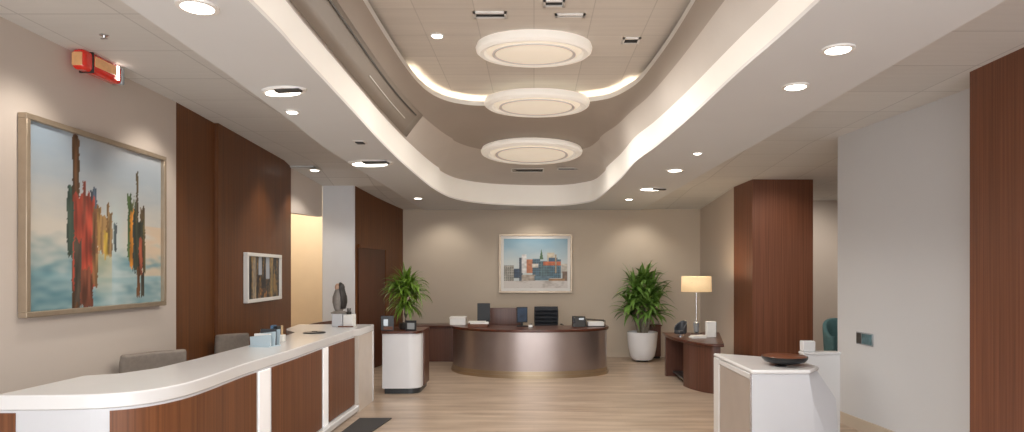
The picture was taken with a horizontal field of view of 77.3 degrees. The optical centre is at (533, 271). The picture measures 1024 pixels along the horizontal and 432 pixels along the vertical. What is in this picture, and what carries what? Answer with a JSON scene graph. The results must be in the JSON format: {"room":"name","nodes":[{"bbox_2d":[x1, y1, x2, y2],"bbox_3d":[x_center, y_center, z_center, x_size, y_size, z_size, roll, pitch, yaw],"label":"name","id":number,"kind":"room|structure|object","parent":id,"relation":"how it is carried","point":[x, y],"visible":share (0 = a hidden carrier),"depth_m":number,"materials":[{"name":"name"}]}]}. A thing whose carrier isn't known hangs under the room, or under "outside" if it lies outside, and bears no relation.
{"room":"reception lobby","nodes":[
{"label":"reception lobby","id":0,"kind":"room"},
{"bbox_2d":[0,17,175,393],"bbox_3d":[-3.160,-0.200,2.174,0.100,3.500,6.951,0,0,-1],"label":"wall","id":1,"kind":"structure","parent":0,"point":[38,76],"depth_m":4.30,"materials":[{"name":"paint"}]},
{"bbox_2d":[18,112,166,317],"bbox_3d":[-3.115,-0.345,4.640,0.055,1.250,1.520,0,0,-1],"label":"framed painting","id":2,"kind":"object","parent":1,"relation":"attached to","point":[92,208],"visible":1,"depth_m":4.43,"materials":[{"name":"multicoloured paint"}]},
{"bbox_2d":[72,49,124,84],"bbox_3d":[-3.065,-1.433,4.492,0.131,0.145,0.427,0,0,1],"label":"exit light","id":3,"kind":"object","parent":1,"relation":"attached to","point":[84,61],"visible":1,"depth_m":4.42,"materials":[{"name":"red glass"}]},
{"bbox_2d":[176,102,213,360],"bbox_3d":[-3.240,-0.200,6.046,0.100,3.500,0.802,0,0,-4],"label":"wall panel","id":4,"kind":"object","parent":1,"relation":"attached to","point":[194,132],"depth_m":6.01,"materials":[{"name":"brown wood"}]},
{"bbox_2d":[0,0,421,208],"bbox_3d":[-2.600,-1.320,5.210,2.000,0.360,13.020,0,0,0],"label":"ceiling","id":5,"kind":"structure","parent":0,"point":[150,57],"depth_m":4.81,"materials":[{"name":"paint"}]},
{"bbox_2d":[99,33,108,38],"bbox_3d":[-2.720,-1.488,4.050,0.054,0.025,0.054,0,0,0],"label":"sprinkler head","id":6,"kind":"object","parent":5,"relation":"attached to","point":[104,36],"visible":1,"depth_m":4.04},
{"bbox_2d":[214,123,290,353],"bbox_3d":[-3.350,-0.200,7.669,0.140,3.500,2.458,0,0,-5],"label":"wall panel","id":7,"kind":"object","parent":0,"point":[252,185],"depth_m":7.22,"materials":[{"name":"brown wood"}]},
{"bbox_2d":[290,166,316,168],"bbox_3d":[-4.000,-1.475,9.925,1.900,0.050,2.150,0,0,0],"label":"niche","id":8,"kind":"object","parent":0,"point":[292,167],"visible":0.07,"depth_m":8.88,"materials":[{"name":"paint"}]},
{"bbox_2d":[291,214,321,326],"bbox_3d":[-3.975,0.050,10.950,1.850,3.000,0.100,0,0,0],"label":"wall","id":9,"kind":"structure","parent":0,"point":[306,231],"depth_m":10.90,"materials":[{"name":"paint"}]},
{"bbox_2d":[291,169,321,216],"bbox_3d":[-3.347,-1.390,9.266,0.100,1.120,0.740,0,0,19],"label":"wall header","id":10,"kind":"structure","parent":0,"point":[306,194],"depth_m":9.25,"materials":[{"name":"paint"}]},
{"bbox_2d":[243,252,281,302],"bbox_3d":[-3.256,0.065,7.722,0.050,0.570,1.220,0,0,-5],"label":"framed print","id":11,"kind":"object","parent":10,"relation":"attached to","point":[262,273],"visible":1,"depth_m":7.64,"materials":[{"name":"paint"}]},
{"bbox_2d":[322,186,354,321],"bbox_3d":[-2.935,-0.150,10.260,0.490,3.400,1.320,0,0,0],"label":"column","id":12,"kind":"structure","parent":0,"point":[338,202],"depth_m":9.60,"materials":[{"name":"paint"}]},
{"bbox_2d":[355,186,402,366],"bbox_3d":[-2.587,-0.100,10.652,0.100,3.300,2.071,0,0,8],"label":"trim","id":13,"kind":"structure","parent":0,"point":[378,222],"depth_m":10.65,"materials":[{"name":"brown wood"}]},
{"bbox_2d":[368,0,690,97],"bbox_3d":[0.000,-1.870,2.850,2.700,0.040,8.300,0,0,0],"label":"ceiling","id":14,"kind":"structure","parent":0,"point":[451,64],"depth_m":5.03,"materials":[{"name":"tile"}]},
{"bbox_2d":[430,33,443,38],"bbox_3d":[-0.757,-1.841,5.000,0.112,0.019,0.112,0,0,0],"label":"recessed light","id":15,"kind":"object","parent":14,"relation":"in","point":[433,35],"visible":1,"depth_m":4.98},
{"bbox_2d":[473,11,506,18],"bbox_3d":[-0.315,-1.843,4.590,0.240,0.015,0.100,0,0,0],"label":"ceiling vent","id":16,"kind":"object","parent":14,"relation":"in","point":[476,14],"visible":1,"depth_m":4.57,"materials":[{"name":"white metal"}]},
{"bbox_2d":[363,0,694,105],"bbox_3d":[-0.032,-1.800,2.756,2.286,0.100,8.114,0,0,0],"label":"trim","id":17,"kind":"structure","parent":14,"relation":"attached to","point":[608,94],"depth_m":6.05,"materials":[{"name":"white paint"}]},
{"bbox_2d":[484,88,589,117],"bbox_3d":[0.030,-1.711,6.550,1.080,0.098,0.886,0,0,0],"label":"round ceiling light","id":18,"kind":"object","parent":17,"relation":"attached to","point":[522,102],"visible":1,"depth_m":6.36,"materials":[{"name":"white plastic"}]},
{"bbox_2d":[494,97,579,114],"bbox_3d":[0.030,-1.708,6.550,0.907,0.093,0.744,0,0,0],"label":"diffuser","id":19,"kind":"object","parent":18,"relation":"attached to","point":[502,105],"depth_m":6.44,"materials":[{"name":"white plastic"}]},
{"bbox_2d":[476,29,591,67],"bbox_3d":[0.000,-1.801,5.220,0.950,0.098,0.703,0,0,0],"label":"round ceiling light","id":20,"kind":"object","parent":14,"relation":"attached to","point":[525,48],"visible":1,"depth_m":5.07,"materials":[{"name":"white plastic"}]},
{"bbox_2d":[486,41,581,63],"bbox_3d":[0.000,-1.798,5.220,0.798,0.093,0.590,0,0,0],"label":"diffuser","id":21,"kind":"object","parent":20,"relation":"attached to","point":[497,52],"depth_m":5.14,"materials":[{"name":"beige plastic"}]},
{"bbox_2d":[543,0,564,6],"bbox_3d":[0.137,-1.843,4.390,0.150,0.015,0.100,0,0,0],"label":"ceiling vent","id":22,"kind":"object","parent":14,"relation":"in","point":[546,3],"visible":1,"depth_m":4.39,"materials":[{"name":"white metal"}]},
{"bbox_2d":[555,13,585,17],"bbox_3d":[0.260,-1.843,4.600,0.220,0.015,0.050,0,0,0],"label":"ceiling vent","id":23,"kind":"object","parent":14,"relation":"in","point":[557,15],"visible":1,"depth_m":4.58,"materials":[{"name":"white metal"}]},
{"bbox_2d":[621,37,640,43],"bbox_3d":[0.773,-1.843,5.100,0.140,0.015,0.120,0,0,0],"label":"ceiling vent","id":24,"kind":"object","parent":14,"relation":"in","point":[626,40],"visible":1,"depth_m":5.10,"materials":[{"name":"white metal"}]},
{"bbox_2d":[286,0,777,184],"bbox_3d":[-0.073,-1.525,4.770,2.522,0.450,12.139,0,0,0],"label":"ceiling","id":25,"kind":"structure","parent":0,"point":[452,136],"depth_m":6.63,"materials":[{"name":"beige paint"}]},
{"bbox_2d":[290,0,422,136],"bbox_3d":[-1.175,-1.454,3.280,0.187,0.283,6.562,0,0,-1],"label":"panel","id":26,"kind":"object","parent":25,"relation":"attached to","point":[321,15],"visible":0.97,"depth_m":4.29,"materials":[{"name":"beige paint"}]},
{"bbox_2d":[329,0,415,115],"bbox_3d":[-1.129,-1.529,3.160,0.049,0.049,6.322,0,0,-1],"label":"trim","id":27,"kind":"structure","parent":26,"relation":"attached to","point":[330,1],"depth_m":4.43,"materials":[{"name":"beige paint"}]},
{"bbox_2d":[370,76,404,117],"bbox_3d":[-1.220,-1.452,5.390,0.015,0.032,1.394,0,0,-1],"label":"trim recess line","id":28,"kind":"structure","parent":26,"relation":"attached to","point":[370,76],"depth_m":5.27,"materials":[{"name":"white paint"}]},
{"bbox_2d":[511,168,543,171],"bbox_3d":[-0.100,-1.550,9.749,0.500,0.029,0.220,0,0,0],"label":"ceiling vent","id":29,"kind":"object","parent":25,"relation":"in","point":[516,169],"visible":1,"depth_m":9.71,"materials":[{"name":"black metal"}]},
{"bbox_2d":[481,138,582,164],"bbox_3d":[-0.030,-1.581,8.450,1.324,0.156,1.154,0,0,17],"label":"round ceiling light","id":30,"kind":"object","parent":25,"relation":"attached to","point":[523,151],"visible":1,"depth_m":8.24,"materials":[{"name":"white plastic"}]},
{"bbox_2d":[490,145,572,161],"bbox_3d":[-0.030,-1.569,8.448,1.126,0.093,0.957,0,-4,0],"label":"diffuser","id":31,"kind":"object","parent":30,"relation":"attached to","point":[499,153],"depth_m":8.32,"materials":[{"name":"white plastic"}]},
{"bbox_2d":[253,0,813,204],"bbox_3d":[-0.088,-1.310,4.833,2.578,0.315,12.266,0,0,0],"label":"cove","id":32,"kind":"structure","parent":25,"relation":"attached to","point":[782,13],"depth_m":5.02,"materials":[{"name":"white paint"}]},
{"bbox_2d":[557,167,578,169],"bbox_3d":[0.580,-1.547,9.600,0.460,0.024,0.141,0,0,0],"label":"ceiling vent","id":33,"kind":"object","parent":25,"relation":"in","point":[558,168],"visible":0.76,"depth_m":9.54,"materials":[{"name":"beige metal"}]},
{"bbox_2d":[403,209,699,351],"bbox_3d":[0.310,-0.150,11.720,5.620,3.400,0.100,0,0,0],"label":"wall","id":34,"kind":"structure","parent":0,"point":[456,252],"depth_m":11.67,"materials":[{"name":"paint"}]},
{"bbox_2d":[358,244,386,367],"bbox_3d":[-2.579,0.560,10.258,0.030,1.960,1.131,0,0,8],"label":"door","id":35,"kind":"structure","parent":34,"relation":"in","point":[372,260],"depth_m":10.26,"materials":[{"name":"brown wood"}]},
{"bbox_2d":[499,234,571,292],"bbox_3d":[0.030,-0.155,11.642,1.330,1.070,0.050,0,0,0],"label":"cityscape","id":36,"kind":"object","parent":34,"relation":"attached to","point":[528,263],"visible":1,"depth_m":11.64,"materials":[{"name":"multicoloured paper"}]},
{"bbox_2d":[607,352,664,356],"bbox_3d":[0.330,1.505,11.662,5.380,0.090,0.016,0,0,0],"label":"baseboard","id":37,"kind":"structure","parent":34,"relation":"attached to","point":[609,354],"depth_m":11.65,"materials":[{"name":"beige wood"}]},
{"bbox_2d":[121,0,1004,209],"bbox_3d":[-0.020,-1.130,5.185,3.960,0.001,12.970,0,0,0],"label":"ceiling","id":38,"kind":"structure","parent":0,"point":[753,106],"depth_m":3.70,"materials":[{"name":"paint"}]},
{"bbox_2d":[174,0,219,15],"bbox_3d":[-1.430,-1.121,2.720,0.173,0.019,0.173,0,0,0],"label":"recessed light","id":39,"kind":"object","parent":38,"relation":"in","point":[197,7],"visible":1,"depth_m":2.70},
{"bbox_2d":[262,86,306,96],"bbox_3d":[-1.550,-1.116,3.970,0.302,0.028,0.166,0,0,14],"label":"recessed light","id":40,"kind":"object","parent":38,"relation":"in","point":[280,91],"visible":1,"depth_m":3.92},
{"bbox_2d":[285,109,299,113],"bbox_3d":[-1.700,-1.121,4.500,0.102,0.019,0.102,0,0,0],"label":"recessed light","id":41,"kind":"object","parent":38,"relation":"in","point":[289,111],"visible":1,"depth_m":4.47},
{"bbox_2d":[353,141,367,143],"bbox_3d":[-1.510,-1.123,5.560,0.100,0.014,0.120,0,0,0],"label":"ceiling sensor","id":42,"kind":"object","parent":38,"relation":"attached to","point":[356,142],"visible":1,"depth_m":5.52,"materials":[{"name":"black plastic"}]},
{"bbox_2d":[348,159,393,166],"bbox_3d":[-1.680,-1.116,6.600,0.478,0.028,0.354,0,0,11],"label":"recessed light","id":43,"kind":"object","parent":38,"relation":"in","point":[365,162],"visible":1,"depth_m":6.50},
{"bbox_2d":[362,161,389,163],"bbox_3d":[-1.607,-1.109,6.500,0.258,0.015,0.102,0,0,6],"label":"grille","id":44,"kind":"object","parent":43,"relation":"attached to","point":[363,162],"depth_m":6.46,"materials":[{"name":"metal"}]},
{"bbox_2d":[248,0,819,205],"bbox_3d":[-0.088,-1.141,4.833,2.578,0.022,12.266,0,0,0],"label":"trim","id":45,"kind":"structure","parent":38,"relation":"attached to","point":[252,2],"depth_m":3.97,"materials":[{"name":"white paint"}]},
{"bbox_2d":[640,187,665,190],"bbox_3d":[1.600,-1.116,8.650,0.354,0.028,0.250,0,0,-11],"label":"recessed light","id":46,"kind":"object","parent":38,"relation":"in","point":[643,188],"visible":1,"depth_m":8.57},
{"bbox_2d":[665,169,683,171],"bbox_3d":[1.560,-1.121,7.090,0.204,0.019,0.204,0,0,0],"label":"recessed light","id":47,"kind":"object","parent":38,"relation":"in","point":[667,170],"visible":1,"depth_m":7.04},
{"bbox_2d":[781,82,809,90],"bbox_3d":[1.590,-1.121,3.890,0.163,0.019,0.163,0,0,0],"label":"recessed light","id":48,"kind":"object","parent":38,"relation":"in","point":[796,86],"visible":1,"depth_m":3.86,"materials":[{"name":"white plastic"}]},
{"bbox_2d":[821,43,855,55],"bbox_3d":[1.540,-1.121,3.240,0.163,0.019,0.163,0,0,0],"label":"recessed light","id":49,"kind":"object","parent":38,"relation":"in","point":[841,48],"visible":1,"depth_m":3.21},
{"bbox_2d":[333,357,860,431],"bbox_3d":[0.200,1.590,5.285,10.800,0.080,13.170,0,0,0],"label":"floor","id":50,"kind":"structure","parent":0,"point":[633,396],"depth_m":7.60,"materials":[{"name":"brown wood"}]},
{"bbox_2d":[118,349,186,373],"bbox_3d":[-2.744,1.084,4.822,0.625,0.931,0.589,0,0,34],"label":"office chair","id":51,"kind":"object","parent":50,"relation":"on","point":[154,359],"visible":0.28,"depth_m":4.94,"materials":[{"name":"grey fabric"}]},
{"bbox_2d":[0,324,373,431],"bbox_3d":[-2.375,1.090,5.489,0.920,0.920,4.458,0,0,0],"label":"reception counter","id":52,"kind":"object","parent":50,"relation":"on","point":[308,382],"depth_m":4.28,"materials":[{"name":"brown wood"}]},
{"bbox_2d":[249,329,280,346],"bbox_3d":[-2.280,0.558,5.426,0.200,0.144,0.160,0,0,14],"label":"holder","id":53,"kind":"object","parent":52,"relation":"on","point":[267,337],"visible":1,"depth_m":5.38,"materials":[{"name":"blue plastic"}]},
{"bbox_2d":[249,344,280,346],"bbox_3d":[-2.280,0.625,5.426,0.192,0.010,0.160,0,0,14],"label":"tray","id":54,"kind":"object","parent":53,"relation":"on","point":[251,345],"depth_m":5.37,"materials":[{"name":"white plastic"}]},
{"bbox_2d":[270,325,285,341],"bbox_3d":[-2.316,0.556,5.800,0.115,0.148,0.085,0,0,0],"label":"pen holder","id":55,"kind":"object","parent":52,"relation":"on","point":[282,336],"visible":0.54,"depth_m":5.77,"materials":[{"name":"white plastic"}]},
{"bbox_2d":[280,334,285,341],"bbox_3d":[-2.282,0.599,5.792,0.047,0.063,0.068,0,0,0],"label":"cup","id":56,"kind":"object","parent":55,"relation":"on","point":[282,336],"depth_m":5.77,"materials":[{"name":"ceramic"}]},
{"bbox_2d":[303,331,325,333],"bbox_3d":[-2.270,0.621,6.620,0.230,0.019,0.230,0,0,0],"label":"desk pad","id":57,"kind":"object","parent":52,"relation":"on","point":[306,332],"visible":1,"depth_m":6.54,"materials":[{"name":"black plastic"}]},
{"bbox_2d":[332,313,355,326],"bbox_3d":[-2.195,0.555,7.405,0.250,0.150,0.190,0,0,0],"label":"box","id":58,"kind":"object","parent":52,"relation":"on","point":[338,320],"visible":0.94,"depth_m":7.34,"materials":[{"name":"paper"}]},
{"bbox_2d":[331,282,346,313],"bbox_3d":[-2.260,0.299,7.420,0.190,0.359,0.190,0,0,0],"label":"figurine","id":59,"kind":"object","parent":58,"relation":"on","point":[339,300],"visible":1,"depth_m":7.37,"materials":[{"name":"grey stone"}]},
{"bbox_2d":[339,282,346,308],"bbox_3d":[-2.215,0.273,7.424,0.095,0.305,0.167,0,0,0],"label":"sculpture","id":60,"kind":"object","parent":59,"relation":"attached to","point":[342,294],"depth_m":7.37,"materials":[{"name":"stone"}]},
{"bbox_2d":[214,333,248,353],"bbox_3d":[-2.844,1.084,6.242,0.625,0.931,0.589,0,0,43],"label":"office chair","id":61,"kind":"object","parent":50,"relation":"on","point":[223,342],"visible":0.21,"depth_m":6.40,"materials":[{"name":"grey fabric"}]},
{"bbox_2d":[312,321,331,323],"bbox_3d":[-2.720,1.081,8.182,0.551,0.943,0.535,0,0,0],"label":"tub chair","id":62,"kind":"object","parent":50,"relation":"on","point":[324,322],"visible":0.02,"depth_m":7.95,"materials":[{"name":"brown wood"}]},
{"bbox_2d":[342,418,391,431],"bbox_3d":[-1.680,1.543,6.351,0.359,0.014,0.799,0,0,0],"label":"floor mat","id":63,"kind":"object","parent":50,"relation":"on","point":[361,424],"visible":1,"depth_m":6.45,"materials":[{"name":"grey carpet"}]},
{"bbox_2d":[381,327,428,393],"bbox_3d":[-1.685,1.150,8.450,0.500,0.800,0.680,0,0,0],"label":"plinth","id":64,"kind":"object","parent":50,"relation":"on","point":[405,354],"visible":0.83,"depth_m":8.12,"materials":[{"name":"stone"}]},
{"bbox_2d":[381,316,393,330],"bbox_3d":[-1.877,0.655,8.197,0.165,0.190,0.027,0,0,-9],"label":"photo frame","id":65,"kind":"object","parent":64,"relation":"on","point":[387,322],"visible":1,"depth_m":8.19,"materials":[{"name":"black plastic"}]},
{"bbox_2d":[381,262,432,329],"bbox_3d":[-1.699,0.307,8.406,0.711,0.886,0.679,0,0,-5],"label":"potted palm","id":66,"kind":"object","parent":64,"relation":"on","point":[406,286],"visible":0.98,"depth_m":8.34,"materials":[{"name":"plant"}]},
{"bbox_2d":[399,322,404,329],"bbox_3d":[-1.690,0.708,8.420,0.170,0.085,0.170,0,0,0],"label":"pot","id":67,"kind":"object","parent":66,"relation":"on","point":[402,324],"depth_m":8.34,"materials":[{"name":"stone"}]},
{"bbox_2d":[405,320,415,330],"bbox_3d":[-1.575,0.685,8.188,0.140,0.130,0.027,0,0,6],"label":"photo frame","id":68,"kind":"object","parent":64,"relation":"on","point":[410,325],"visible":1,"depth_m":8.18,"materials":[{"name":"black plastic"}]},
{"bbox_2d":[407,323,413,328],"bbox_3d":[-1.574,0.690,8.177,0.095,0.080,0.004,0,0,6],"label":"picture","id":69,"kind":"object","parent":68,"relation":"attached to","point":[409,325],"depth_m":8.17,"materials":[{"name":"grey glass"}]},
{"bbox_2d":[398,323,452,361],"bbox_3d":[-1.855,1.238,11.280,0.990,0.625,0.480,0,0,0],"label":"desk wing","id":70,"kind":"object","parent":50,"relation":"on","point":[440,334],"visible":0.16,"depth_m":11.07,"materials":[{"name":"brown wood"}]},
{"bbox_2d":[451,323,608,378],"bbox_3d":[-0.084,1.195,9.889,2.500,0.710,1.220,0,0,0],"label":"reception desk","id":71,"kind":"object","parent":50,"relation":"on","point":[492,351],"visible":0.94,"depth_m":9.39,"materials":[{"name":"brown metal"}]},
{"bbox_2d":[449,316,466,324],"bbox_3d":[-1.205,0.775,10.200,0.260,0.130,0.210,0,0,0],"label":"file box","id":72,"kind":"object","parent":71,"relation":"on","point":[454,320],"visible":1,"depth_m":10.10,"materials":[{"name":"cardboard"}]},
{"bbox_2d":[468,321,488,326],"bbox_3d":[-0.848,0.797,9.821,0.317,0.085,0.202,0,0,0],"label":"document tray","id":73,"kind":"object","parent":71,"relation":"on","point":[472,323],"visible":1,"depth_m":9.72,"materials":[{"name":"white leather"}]},
{"bbox_2d":[477,303,489,325],"bbox_3d":[-0.789,0.665,10.060,0.200,0.350,0.120,0,0,0],"label":"monitor","id":74,"kind":"object","parent":71,"relation":"on","point":[483,309],"visible":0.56,"depth_m":10.03,"materials":[{"name":"black plastic"}]},
{"bbox_2d":[489,308,519,325],"bbox_3d":[-0.506,1.073,10.620,0.560,0.955,0.280,0,0,0],"label":"screen","id":75,"kind":"object","parent":71,"relation":"on","point":[498,316],"visible":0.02,"depth_m":10.60,"materials":[{"name":"brown wood"}]},
{"bbox_2d":[516,307,527,326],"bbox_3d":[-0.188,0.690,9.890,0.170,0.300,0.120,0,0,-11],"label":"monitor","id":76,"kind":"object","parent":71,"relation":"on","point":[521,312],"visible":1,"depth_m":9.87,"materials":[{"name":"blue plastic"}]},
{"bbox_2d":[572,316,585,326],"bbox_3d":[0.688,0.760,9.836,0.200,0.159,0.148,0,0,0],"label":"desk telephone","id":77,"kind":"object","parent":71,"relation":"on","point":[577,321],"visible":1,"depth_m":9.79,"materials":[{"name":"black plastic"}]},
{"bbox_2d":[585,318,604,326],"bbox_3d":[0.948,0.782,9.899,0.290,0.115,0.211,0,0,0],"label":"paper tray","id":78,"kind":"object","parent":71,"relation":"on","point":[596,322],"visible":0.91,"depth_m":9.81,"materials":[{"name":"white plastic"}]},
{"bbox_2d":[529,306,562,325],"bbox_3d":[0.206,1.069,10.696,0.602,0.961,0.620,0,0,0],"label":"chair","id":79,"kind":"object","parent":50,"relation":"on","point":[543,315],"visible":0.54,"depth_m":10.91,"materials":[{"name":"grey leather"}]},
{"bbox_2d":[534,306,557,310],"bbox_3d":[0.209,0.624,10.916,0.403,0.072,0.131,0,0,0],"label":"cushion","id":80,"kind":"object","parent":79,"relation":"on","point":[536,308],"depth_m":10.92,"materials":[{"name":"black leather"}]},
{"bbox_2d":[534,310,557,314],"bbox_3d":[0.209,0.688,10.916,0.403,0.072,0.131,0,0,0],"label":"cushion","id":81,"kind":"object","parent":79,"relation":"on","point":[536,312],"depth_m":10.90,"materials":[{"name":"black leather"}]},
{"bbox_2d":[534,314,557,317],"bbox_3d":[0.209,0.753,10.916,0.403,0.072,0.131,0,0,0],"label":"cushion","id":82,"kind":"object","parent":79,"relation":"on","point":[535,315],"depth_m":10.90,"materials":[{"name":"black leather"}]},
{"bbox_2d":[534,318,557,321],"bbox_3d":[0.209,0.817,10.916,0.403,0.072,0.131,0,0,0],"label":"cushion","id":83,"kind":"object","parent":79,"relation":"on","point":[535,319],"depth_m":10.91,"materials":[{"name":"black leather"}]},
{"bbox_2d":[535,322,557,325],"bbox_3d":[0.209,0.881,10.916,0.403,0.072,0.131,0,0,0],"label":"cushion","id":84,"kind":"object","parent":79,"relation":"on","point":[536,323],"depth_m":10.91,"materials":[{"name":"grey leather"}]},
{"bbox_2d":[627,330,657,361],"bbox_3d":[1.880,1.292,11.120,0.530,0.515,0.530,0,0,0],"label":"pot","id":85,"kind":"object","parent":50,"relation":"on","point":[642,344],"depth_m":10.93,"materials":[{"name":"ceramic"}]},
{"bbox_2d":[613,261,674,361],"bbox_3d":[1.886,0.660,11.111,1.139,1.779,1.027,0,0,-7],"label":"dracaena","id":86,"kind":"object","parent":50,"relation":"on","point":[642,342],"visible":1,"depth_m":10.98,"materials":[{"name":"plant"}]},
{"bbox_2d":[649,324,661,357],"bbox_3d":[2.180,1.248,11.537,0.220,0.605,0.205,0,0,0],"label":"base cabinet","id":87,"kind":"object","parent":50,"relation":"on","point":[657,328],"visible":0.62,"depth_m":11.45,"materials":[{"name":"brown wood"}]},
{"bbox_2d":[662,332,723,393],"bbox_3d":[2.358,1.230,8.870,0.879,0.640,1.579,0,0,0],"label":"desk","id":88,"kind":"object","parent":50,"relation":"on","point":[691,360],"visible":0.94,"depth_m":8.49,"materials":[{"name":"brown wood"}]},
{"bbox_2d":[673,371,682,378],"bbox_3d":[2.250,1.478,9.110,0.380,0.025,0.780,0,0,0],"label":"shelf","id":89,"kind":"object","parent":88,"relation":"attached to","point":[679,373],"depth_m":9.24,"materials":[{"name":"brown wood"}]},
{"bbox_2d":[674,320,686,336],"bbox_3d":[2.082,0.799,9.057,0.178,0.221,0.157,0,0,-29],"label":"sculpture","id":90,"kind":"object","parent":88,"relation":"on","point":[680,328],"visible":1,"depth_m":9.07,"materials":[{"name":"metal"}]},
{"bbox_2d":[681,276,711,333],"bbox_3d":[2.394,0.487,9.420,0.448,0.845,0.440,0,0,0],"label":"table lamp","id":91,"kind":"object","parent":88,"relation":"on","point":[696,284],"visible":1,"depth_m":9.26,"materials":[{"name":"fabric"}]},
{"bbox_2d":[689,335,706,337],"bbox_3d":[2.269,0.892,8.851,0.218,0.035,0.146,0,0,-11],"label":"paper stack","id":92,"kind":"object","parent":88,"relation":"on","point":[690,336],"visible":1,"depth_m":8.80,"materials":[{"name":"white paper"}]},
{"bbox_2d":[705,321,715,336],"bbox_3d":[2.473,0.800,8.950,0.136,0.220,0.080,0,0,-6],"label":"box","id":93,"kind":"object","parent":88,"relation":"on","point":[710,326],"visible":0.99,"depth_m":8.91,"materials":[{"name":"paper"}]},
{"bbox_2d":[714,353,837,431],"bbox_3d":[2.016,1.144,5.325,0.766,0.812,1.020,0,0,0],"label":"counter","id":94,"kind":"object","parent":50,"relation":"on","point":[752,394],"depth_m":4.86,"materials":[{"name":"stone"}]},
{"bbox_2d":[761,353,807,366],"bbox_3d":[1.985,0.697,5.070,0.348,0.082,0.348,0,0,0],"label":"dish","id":95,"kind":"object","parent":94,"relation":"on","point":[781,359],"visible":1,"depth_m":4.97,"materials":[{"name":"black ceramic"}]},
{"bbox_2d":[799,340,840,431],"bbox_3d":[2.768,1.107,6.200,0.365,0.885,0.120,0,0,0],"label":"counter","id":96,"kind":"object","parent":50,"relation":"on","point":[828,362],"depth_m":6.15,"materials":[{"name":"white laminate"}]},
{"bbox_2d":[822,318,837,350],"bbox_3d":[3.924,1.071,7.981,0.628,0.962,0.584,0,0,-11],"label":"armchair","id":97,"kind":"object","parent":50,"relation":"on","point":[830,326],"visible":0.23,"depth_m":8.06,"materials":[{"name":"fabric"}]},
{"bbox_2d":[700,187,733,354],"bbox_3d":[3.080,-0.150,10.645,0.100,3.400,2.050,0,0,0],"label":"wall","id":98,"kind":"structure","parent":0,"point":[717,217],"depth_m":10.51,"materials":[{"name":"paint"}]},
{"bbox_2d":[734,179,812,355],"bbox_3d":[3.440,-0.150,9.265,0.840,3.400,0.830,0,0,0],"label":"column","id":99,"kind":"structure","parent":0,"point":[773,218],"depth_m":8.85,"materials":[{"name":"brown wood"}]},
{"bbox_2d":[813,201,837,350],"bbox_3d":[4.250,-0.150,10.850,2.300,3.400,0.100,0,0,0],"label":"wall","id":100,"kind":"structure","parent":0,"point":[825,213],"depth_m":10.80,"materials":[{"name":"paint"}]},
{"bbox_2d":[643,0,1023,208],"bbox_3d":[3.600,-1.270,5.210,3.800,0.260,13.020,0,0,0],"label":"ceiling","id":101,"kind":"structure","parent":0,"point":[806,148],"depth_m":5.48,"materials":[{"name":"paint"}]},
{"bbox_2d":[838,88,969,431],"bbox_3d":[3.315,-0.150,5.526,0.120,3.400,2.250,0,0,-5],"label":"wall","id":102,"kind":"structure","parent":0,"point":[904,178],"depth_m":5.58,"materials":[{"name":"white paint"}]},
{"bbox_2d":[856,332,872,346],"bbox_3d":[3.186,0.643,6.158,0.016,0.120,0.253,0,0,-5],"label":"wall switch","id":103,"kind":"object","parent":102,"relation":"attached to","point":[862,338],"visible":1,"depth_m":6.16,"materials":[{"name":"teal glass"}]},
{"bbox_2d":[840,411,894,431],"bbox_3d":[3.246,1.490,5.521,0.014,0.120,2.250,0,0,-5],"label":"baseboard","id":104,"kind":"structure","parent":102,"relation":"attached to","point":[851,421],"depth_m":6.24,"materials":[{"name":"beige wood"}]},
{"bbox_2d":[970,47,1023,431],"bbox_3d":[3.195,-0.150,1.590,0.290,3.400,5.780,0,0,0],"label":"wall","id":105,"kind":"structure","parent":0,"point":[996,87],"depth_m":4.21,"materials":[{"name":"brown wood"}]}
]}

